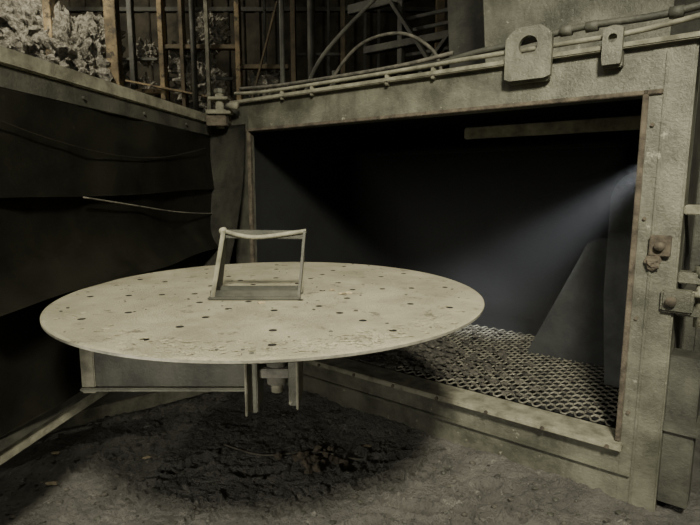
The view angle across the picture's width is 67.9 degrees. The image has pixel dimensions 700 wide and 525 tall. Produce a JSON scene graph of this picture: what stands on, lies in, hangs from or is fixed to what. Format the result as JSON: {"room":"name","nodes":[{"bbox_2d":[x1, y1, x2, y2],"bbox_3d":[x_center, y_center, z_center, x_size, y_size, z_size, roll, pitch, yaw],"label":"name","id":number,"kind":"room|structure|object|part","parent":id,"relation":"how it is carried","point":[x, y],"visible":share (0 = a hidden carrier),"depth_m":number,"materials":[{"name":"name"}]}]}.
{"room":"workshop","nodes":[
{"label":"workshop","id":0,"kind":"room"},
{"bbox_2d":[0,46,244,464],"bbox_3d":[-1.084,-0.019,3.036,0.485,2.230,2.750,1,9,7],"label":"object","id":1,"kind":"structure","parent":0,"point":[102,181],"depth_m":2.37,"materials":[{"name":"beige metal"}]},
{"bbox_2d":[59,0,449,122],"bbox_3d":[0.030,-1.943,6.831,12.060,5.100,0.210,0,9,0],"label":"wall","id":2,"kind":"structure","parent":0,"point":[145,12],"depth_m":6.62,"materials":[{"name":"metal"}]},
{"bbox_2d":[0,378,699,524],"bbox_3d":[0.000,1.374,2.231,12.000,0.515,12.000,0,9,0],"label":"floor","id":3,"kind":"structure","parent":0,"point":[118,443],"depth_m":2.75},
{"bbox_2d":[46,392,208,434],"bbox_3d":[-1.575,0.943,3.546,1.338,0.175,0.100,-7,11,-38],"label":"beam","id":4,"kind":"structure","parent":3,"relation":"on","point":[112,403],"depth_m":3.52,"materials":[{"name":"metal"}]},
{"bbox_2d":[42,0,444,110],"bbox_3d":[-1.700,-1.588,5.651,5.800,4.650,0.430,0,9,0],"label":"frame","id":5,"kind":"object","parent":3,"relation":"on","point":[111,12],"visible":0.38,"depth_m":5.43,"materials":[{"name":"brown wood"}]},
{"bbox_2d":[0,0,279,120],"bbox_3d":[-2.766,-2.202,5.640,4.141,1.798,0.771,0,9,0],"label":"foliage","id":6,"kind":"object","parent":5,"relation":"attached to","point":[78,44],"visible":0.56,"depth_m":5.46,"materials":[{"name":"grey plant"}]},
{"bbox_2d":[223,443,394,459],"bbox_3d":[-0.228,1.108,3.021,1.056,0.039,0.119,0,9,3],"label":"loose cable","id":7,"kind":"object","parent":3,"relation":"on","point":[224,444],"visible":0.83,"depth_m":3.00,"materials":[{"name":"black rubber"}]},
{"bbox_2d":[0,389,672,524],"bbox_3d":[-0.148,1.107,2.949,3.339,0.138,2.134,0,9,0],"label":"debris","id":8,"kind":"object","parent":3,"relation":"on","point":[304,456],"visible":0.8,"depth_m":2.82,"materials":[{"name":"soil"}]},
{"bbox_2d":[227,24,699,511],"bbox_3d":[0.993,-0.175,3.899,3.100,2.280,2.260,7,11,38],"label":"blast chamber","id":9,"kind":"object","parent":3,"relation":"on","point":[562,189],"depth_m":3.31,"materials":[{"name":"metal"}]},
{"bbox_2d":[40,262,483,416],"bbox_3d":[-0.318,0.365,2.232,1.716,0.510,1.712,0,9,0],"label":"table","id":10,"kind":"object","parent":9,"relation":"attached to","point":[161,331],"visible":0.98,"depth_m":1.93,"materials":[{"name":"metal"}]},
{"bbox_2d":[208,227,306,299],"bbox_3d":[-0.364,-0.002,2.093,0.381,0.280,0.180,0,9,0],"label":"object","id":11,"kind":"object","parent":10,"relation":"on","point":[218,291],"visible":1,"depth_m":2.05,"materials":[{"name":"grey metal"}]},
{"bbox_3d":[-0.316,0.145,2.199,1.712,0.045,1.712,0,9,0],"label":"plate","id":12,"kind":"part","parent":10,"relation":"part of","materials":[{"name":"metal"}]},
{"bbox_2d":[279,0,375,91],"bbox_3d":[-0.021,-1.782,3.583,1.429,1.248,0.206,6,11,36],"label":"pipe","id":13,"kind":"object","parent":9,"relation":"attached to","point":[281,2],"visible":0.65,"depth_m":4.01,"materials":[{"name":"metal"}]},
{"bbox_2d":[313,0,449,86],"bbox_3d":[0.535,-2.160,4.115,1.750,1.860,0.580,7,11,38],"label":"frame","id":14,"kind":"object","parent":9,"relation":"on","point":[401,43],"visible":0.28,"depth_m":4.45,"materials":[{"name":"grey metal"}]},
{"bbox_2d":[330,31,441,85],"bbox_3d":[0.203,-1.298,3.365,0.921,0.349,0.023,7,11,38],"label":"hose","id":15,"kind":"object","parent":9,"relation":"attached to","point":[412,36],"visible":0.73,"depth_m":3.31,"materials":[{"name":"grey rubber"}]},
{"bbox_2d":[234,1,699,94],"bbox_3d":[0.393,-1.128,2.870,3.074,0.140,0.109,7,11,38],"label":"conduit","id":16,"kind":"object","parent":9,"relation":"attached to","point":[678,12],"visible":0.88,"depth_m":2.57,"materials":[{"name":"metal"}]},
{"bbox_2d":[344,327,598,412],"bbox_3d":[0.788,0.646,3.903,2.215,0.181,1.479,7,11,38],"label":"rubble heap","id":17,"kind":"object","parent":9,"relation":"in","point":[423,354],"visible":0.67,"depth_m":3.54,"materials":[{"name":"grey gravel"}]},
{"bbox_3d":[1.105,0.671,3.623,1.580,0.017,1.342,7,11,38],"label":"expanded metal floor grate","id":18,"kind":"part","parent":9,"relation":"part of","materials":[{"name":"grey metal"}]},
{"bbox_2d":[447,0,699,67],"bbox_3d":[1.391,-1.605,2.983,1.898,1.079,0.980,7,11,38],"label":"wall","id":19,"kind":"structure","parent":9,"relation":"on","point":[472,24],"depth_m":2.76,"materials":[{"name":"concrete"}]}
]}

